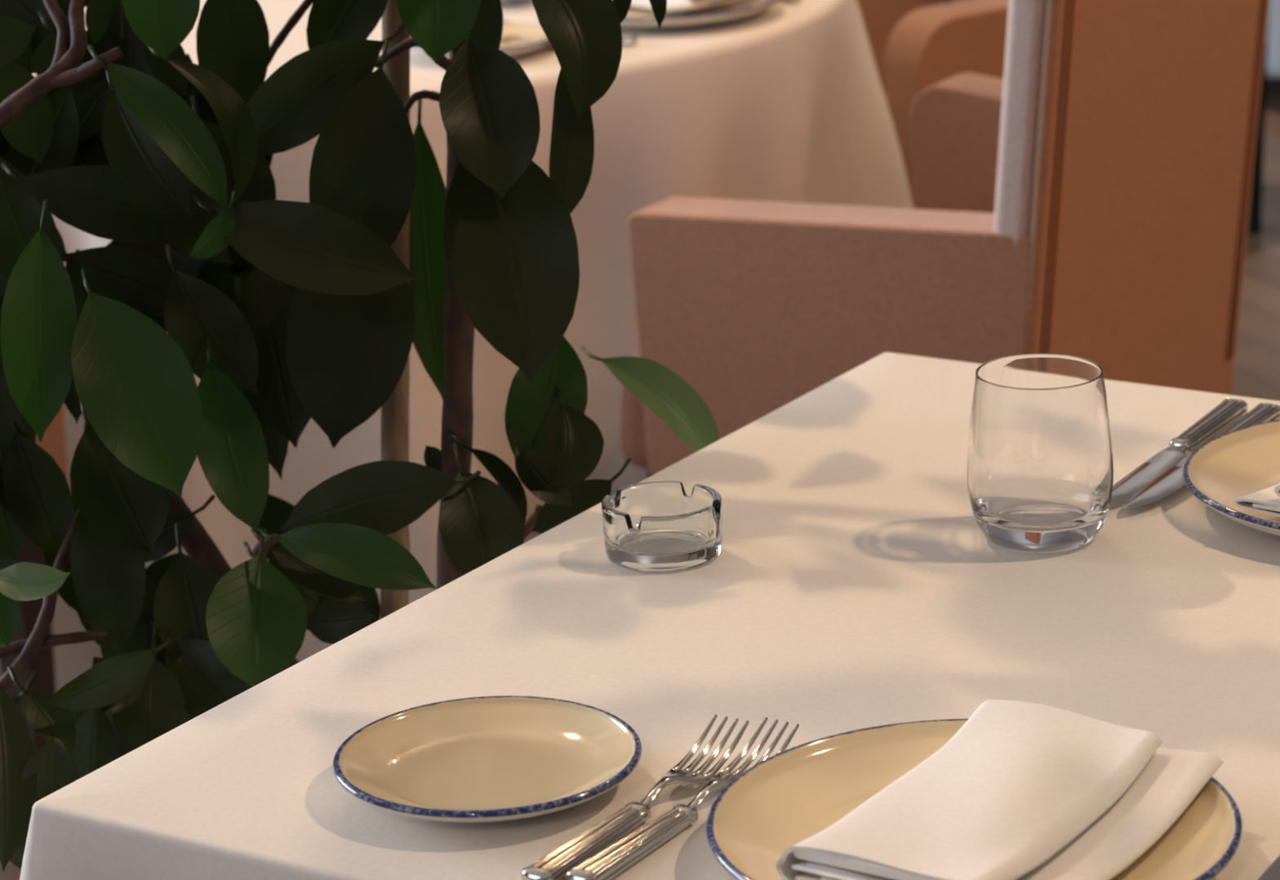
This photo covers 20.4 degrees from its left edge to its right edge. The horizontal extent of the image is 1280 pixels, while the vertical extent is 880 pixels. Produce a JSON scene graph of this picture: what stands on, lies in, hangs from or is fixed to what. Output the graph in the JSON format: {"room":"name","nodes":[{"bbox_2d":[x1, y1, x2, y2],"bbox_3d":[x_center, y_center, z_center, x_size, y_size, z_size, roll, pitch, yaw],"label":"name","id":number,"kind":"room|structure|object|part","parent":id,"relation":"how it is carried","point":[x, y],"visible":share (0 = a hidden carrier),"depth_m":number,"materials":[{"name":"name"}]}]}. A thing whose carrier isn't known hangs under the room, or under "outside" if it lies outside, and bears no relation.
{"room":"restaurant","nodes":[
{"label":"restaurant","id":0,"kind":"room"},
{"bbox_2d":[0,76,1279,879],"bbox_3d":[0.450,0.351,3.802,9.200,0.100,12.000,8,20,31],"label":"floor","id":1,"kind":"structure","parent":0,"point":[1256,370],"depth_m":5.41,"materials":[{"name":"beige wood"}]},
{"bbox_2d":[0,403,68,752],"bbox_3d":[-0.869,-0.042,3.293,0.567,1.060,0.518,8,20,31],"label":"armchair","id":2,"kind":"object","parent":1,"relation":"on","point":[54,439],"visible":0.08,"depth_m":3.43,"materials":[{"name":"fabric"}]},
{"bbox_3d":[-0.597,0.247,3.474,0.044,0.380,0.044,8,20,31],"label":"leg","id":3,"kind":"part","parent":2,"relation":"part of","materials":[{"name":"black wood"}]},
{"bbox_3d":[-0.662,-0.032,3.183,0.075,0.288,0.342,10,21,35],"label":"armrest","id":4,"kind":"part","parent":2,"relation":"part of","materials":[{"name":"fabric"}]},
{"bbox_2d":[0,0,719,871],"bbox_3d":[-0.158,-0.064,2.431,0.736,1.552,0.725,-4,17,-6],"label":"potted plant","id":5,"kind":"object","parent":1,"relation":"on","point":[286,314],"visible":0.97,"depth_m":2.23,"materials":[{"name":"green plant"}]},
{"bbox_2d":[380,0,409,619],"bbox_3d":[-0.161,-0.028,2.335,0.021,0.806,0.268,0,17,8],"label":"cane","id":6,"kind":"object","parent":5,"relation":"on","point":[394,440],"visible":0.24,"depth_m":2.33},
{"bbox_2d":[856,0,1008,208],"bbox_3d":[0.388,-0.468,4.496,0.463,1.060,0.520,-12,19,-27],"label":"armchair","id":7,"kind":"object","parent":1,"relation":"on","point":[916,46],"visible":0.19,"depth_m":4.20,"materials":[{"name":"fabric"}]},
{"bbox_3d":[0.243,-0.524,4.650,0.336,0.288,0.075,-12,19,-27],"label":"armrest","id":8,"kind":"part","parent":7,"relation":"part of","materials":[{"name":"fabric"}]},
{"bbox_2d":[942,0,963,4],"bbox_3d":[0.525,-0.612,4.536,0.108,0.820,0.520,-12,19,-27],"label":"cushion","id":9,"kind":"object","parent":7,"relation":"on","point":[944,2],"depth_m":4.71,"materials":[{"name":"fabric"}]},
{"bbox_2d":[619,0,1269,477],"bbox_3d":[0.293,-0.145,3.465,0.518,1.060,0.555,8,20,30],"label":"armchair","id":10,"kind":"object","parent":1,"relation":"on","point":[1091,200],"visible":0.56,"depth_m":3.26,"materials":[{"name":"fabric"}]},
{"bbox_2d":[619,384,648,470],"bbox_3d":[0.245,-0.057,3.536,0.383,0.114,0.430,8,20,30],"label":"seat cushion","id":11,"kind":"object","parent":10,"relation":"on","point":[633,445],"depth_m":3.45,"materials":[{"name":"fabric"}]},
{"bbox_3d":[0.044,0.199,3.540,0.044,0.380,0.044,8,20,30],"label":"leg","id":12,"kind":"part","parent":10,"relation":"part of","materials":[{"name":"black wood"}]},
{"bbox_3d":[0.190,-0.084,3.274,0.407,0.264,0.075,6,19,26],"label":"armrest","id":13,"kind":"part","parent":10,"relation":"part of","materials":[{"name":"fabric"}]},
{"bbox_3d":[0.419,-0.221,3.647,0.291,0.288,0.075,9,21,33],"label":"armrest","id":14,"kind":"part","parent":10,"relation":"part of","materials":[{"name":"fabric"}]},
{"bbox_2d":[993,0,1046,247],"bbox_3d":[0.457,-0.239,3.341,0.108,0.820,0.520,8,20,30],"label":"cushion","id":15,"kind":"object","parent":10,"relation":"on","point":[1020,215],"depth_m":3.09,"materials":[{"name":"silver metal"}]},
{"bbox_3d":[0.478,-0.237,3.329,0.084,0.820,0.518,8,20,30],"label":"backrest","id":16,"kind":"part","parent":10,"relation":"part of","materials":[{"name":"leather"}]},
{"bbox_2d":[1246,16,1268,235],"bbox_3d":[0.971,-0.852,5.896,0.400,0.920,0.400,14,23,42],"label":"chair","id":17,"kind":"object","parent":1,"relation":"on","point":[1254,227],"visible":0.17,"depth_m":5.75,"materials":[{"name":"black wood"}]},
{"bbox_2d":[1266,0,1279,77],"bbox_3d":[1.481,-1.134,6.689,2.000,0.950,0.639,8,20,31],"label":"seat","id":18,"kind":"object","parent":1,"relation":"on","point":[1273,70],"visible":0.02,"depth_m":6.62,"materials":[{"name":"blue fabric"}]},
{"bbox_3d":[0.327,0.474,1.992,0.868,0.744,0.868,8,20,31],"label":"dining table","id":19,"kind":"object","parent":1,"relation":"on","visible":0},
{"bbox_2d":[19,352,1279,879],"bbox_3d":[0.325,0.334,1.944,1.092,0.460,1.092,8,20,31],"label":"tablecloth","id":20,"kind":"object","parent":19,"relation":"on","point":[855,582],"visible":0.72,"depth_m":1.91,"materials":[{"name":"white fabric"}]},
{"bbox_2d":[332,695,642,822],"bbox_3d":[-0.075,0.162,1.746,0.152,0.018,0.152,8,20,31],"label":"bread plate","id":21,"kind":"object","parent":20,"relation":"on","point":[497,757],"visible":1,"depth_m":1.76,"materials":[{"name":"ceramic"}]},
{"bbox_2d":[521,714,749,879],"bbox_3d":[-0.002,0.172,1.695,0.024,0.021,0.180,8,20,31],"label":"fork","id":22,"kind":"object","parent":20,"relation":"on","point":[554,865],"visible":1,"depth_m":1.68,"materials":[{"name":"silver metal"}]},
{"bbox_3d":[-0.024,0.190,1.662,0.017,0.010,0.094,8,20,31],"label":"handle","id":23,"kind":"part","parent":22,"relation":"part of","materials":[{"name":"silver metal"}]},
{"bbox_2d":[601,480,722,572],"bbox_3d":[0.013,0.050,2.065,0.070,0.034,0.070,8,20,31],"label":"ashtray","id":24,"kind":"object","parent":20,"relation":"on","point":[656,526],"visible":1,"depth_m":2.04,"materials":[{"name":"clear glass"}]},
{"bbox_2d":[565,716,799,879],"bbox_3d":[0.021,0.173,1.690,0.024,0.021,0.180,9,21,33],"label":"fork","id":25,"kind":"object","parent":20,"relation":"on","point":[607,864],"visible":0.88,"depth_m":1.67,"materials":[{"name":"silver metal"}]},
{"bbox_3d":[-0.003,0.190,1.657,0.017,0.010,0.094,9,21,33],"label":"handle","id":26,"kind":"part","parent":25,"relation":"part of","materials":[{"name":"silver metal"}]},
{"bbox_2d":[706,718,1242,879],"bbox_3d":[0.153,0.183,1.638,0.245,0.021,0.245,-10,19,-24],"label":"dinner plate","id":27,"kind":"object","parent":20,"relation":"on","point":[793,795],"visible":0.3,"depth_m":1.67,"materials":[{"name":"ceramic"}]},
{"bbox_2d":[775,699,1222,879],"bbox_3d":[0.168,0.173,1.626,0.130,0.028,0.211,8,20,31],"label":"napkin","id":28,"kind":"object","parent":27,"relation":"on","point":[1022,790],"visible":1,"depth_m":1.62,"materials":[{"name":"white fabric"}]},
{"bbox_2d":[966,353,1113,552],"bbox_3d":[0.232,0.008,2.058,0.085,0.100,0.085,8,20,31],"label":"tumbler","id":29,"kind":"object","parent":20,"relation":"on","point":[1040,464],"visible":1,"depth_m":2.03,"materials":[{"name":"clear glass"}]},
{"bbox_2d":[1110,398,1248,502],"bbox_3d":[0.330,0.009,2.196,0.021,0.011,0.224,8,20,29],"label":"knife","id":30,"kind":"object","parent":20,"relation":"on","point":[1229,410],"visible":0.99,"depth_m":2.20,"materials":[{"name":"silver metal"}]},
{"bbox_3d":[0.305,0.022,2.155,0.020,0.003,0.125,8,20,29],"label":"blade","id":31,"kind":"part","parent":30,"relation":"part of","materials":[{"name":"silver metal"}]},
{"bbox_3d":[0.360,-0.009,2.247,0.017,0.011,0.100,8,20,29],"label":"handle","id":32,"kind":"part","parent":30,"relation":"part of","materials":[{"name":"silver metal"}]},
{"bbox_2d":[1123,402,1279,511],"bbox_3d":[0.347,0.011,2.185,0.021,0.011,0.224,8,20,31],"label":"knife","id":33,"kind":"object","parent":20,"relation":"on","point":[1171,481],"visible":0.56,"depth_m":2.15,"materials":[{"name":"silver metal"}]},
{"bbox_3d":[0.322,0.025,2.145,0.020,0.003,0.125,8,20,31],"label":"blade","id":34,"kind":"part","parent":33,"relation":"part of","materials":[{"name":"silver metal"}]},
{"bbox_3d":[0.379,-0.006,2.236,0.017,0.011,0.100,8,20,31],"label":"handle","id":35,"kind":"part","parent":33,"relation":"part of","materials":[{"name":"silver metal"}]},
{"bbox_2d":[1182,419,1279,536],"bbox_3d":[0.445,0.028,2.099,0.245,0.021,0.245,-2,17,0],"label":"dinner plate","id":36,"kind":"object","parent":20,"relation":"on","point":[1230,466],"visible":0.85,"depth_m":2.14,"materials":[{"name":"ceramic"}]},
{"bbox_2d":[1231,482,1279,517],"bbox_3d":[0.446,0.017,2.090,0.125,0.029,0.211,8,20,31],"label":"napkin","id":37,"kind":"object","parent":36,"relation":"on","point":[1267,501],"visible":1,"depth_m":2.03,"materials":[{"name":"white fabric"}]},
{"bbox_2d":[1257,855,1279,879],"bbox_3d":[0.278,0.202,1.576,0.021,0.011,0.224,8,20,30],"label":"knife","id":38,"kind":"object","parent":20,"relation":"on","point":[1273,872],"visible":1,"depth_m":1.60,"materials":[{"name":"silver metal"}]},
{"bbox_3d":[-0.330,-0.134,4.053,1.136,0.744,1.136,8,20,31],"label":"round table","id":39,"kind":"object","parent":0,"visible":0},
{"bbox_2d":[0,0,913,692],"bbox_3d":[-0.316,-0.146,4.043,1.276,0.730,1.267,8,20,31],"label":"tablecloth","id":40,"kind":"object","parent":39,"relation":"on","point":[784,102],"visible":0.22,"depth_m":3.59,"materials":[{"name":"white fabric"}]},
{"bbox_2d":[409,22,549,58],"bbox_3d":[-0.161,-0.397,3.564,0.152,0.018,0.152,8,20,31],"label":"bread plate","id":41,"kind":"object","parent":40,"relation":"on","point":[513,47],"visible":0.34,"depth_m":3.58,"materials":[{"name":"ceramic"}]},
{"bbox_2d":[500,0,533,8],"bbox_3d":[-0.144,-0.518,3.814,0.087,0.100,0.087,8,20,31],"label":"tumbler","id":42,"kind":"object","parent":40,"relation":"on","point":[506,4],"visible":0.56,"depth_m":3.80,"materials":[{"name":"clear glass"}]},
{"bbox_2d":[501,35,553,49],"bbox_3d":[-0.106,-0.405,3.578,0.180,0.021,0.024,8,20,31],"label":"fork","id":43,"kind":"object","parent":40,"relation":"on","point":[548,46],"visible":0.13,"depth_m":3.58,"materials":[{"name":"silver metal"}]},
{"bbox_3d":[-0.070,-0.394,3.557,0.094,0.010,0.017,8,20,31],"label":"handle","id":44,"kind":"part","parent":43,"relation":"part of","materials":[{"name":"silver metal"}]},
{"bbox_2d":[502,18,638,46],"bbox_3d":[-0.081,-0.418,3.616,0.180,0.021,0.024,8,20,31],"label":"fork","id":45,"kind":"object","parent":40,"relation":"on","point":[627,40],"visible":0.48,"depth_m":3.57,"materials":[{"name":"silver metal"}]},
{"bbox_3d":[-0.044,-0.407,3.596,0.094,0.010,0.017,8,20,31],"label":"handle","id":46,"kind":"part","parent":45,"relation":"part of","materials":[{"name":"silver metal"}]},
{"bbox_2d":[620,0,778,28],"bbox_3d":[0.025,-0.456,3.725,0.250,0.021,0.250,-4,17,-5],"label":"dinner plate","id":47,"kind":"object","parent":40,"relation":"on","point":[636,18],"visible":0.44,"depth_m":3.64,"materials":[{"name":"ceramic"}]},
{"bbox_2d":[630,0,731,11],"bbox_3d":[0.028,-0.483,3.767,0.130,0.029,0.211,-17,23,-40],"label":"napkin","id":48,"kind":"object","parent":47,"relation":"on","point":[672,5],"visible":0.59,"depth_m":3.68,"materials":[{"name":"white fabric"}]},
{"bbox_2d":[777,0,800,3],"bbox_3d":[0.074,-0.482,3.822,0.224,0.011,0.022,8,20,31],"label":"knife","id":49,"kind":"object","parent":40,"relation":"on","point":[784,1],"visible":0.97,"depth_m":3.77,"materials":[{"name":"silver metal"}]}
]}

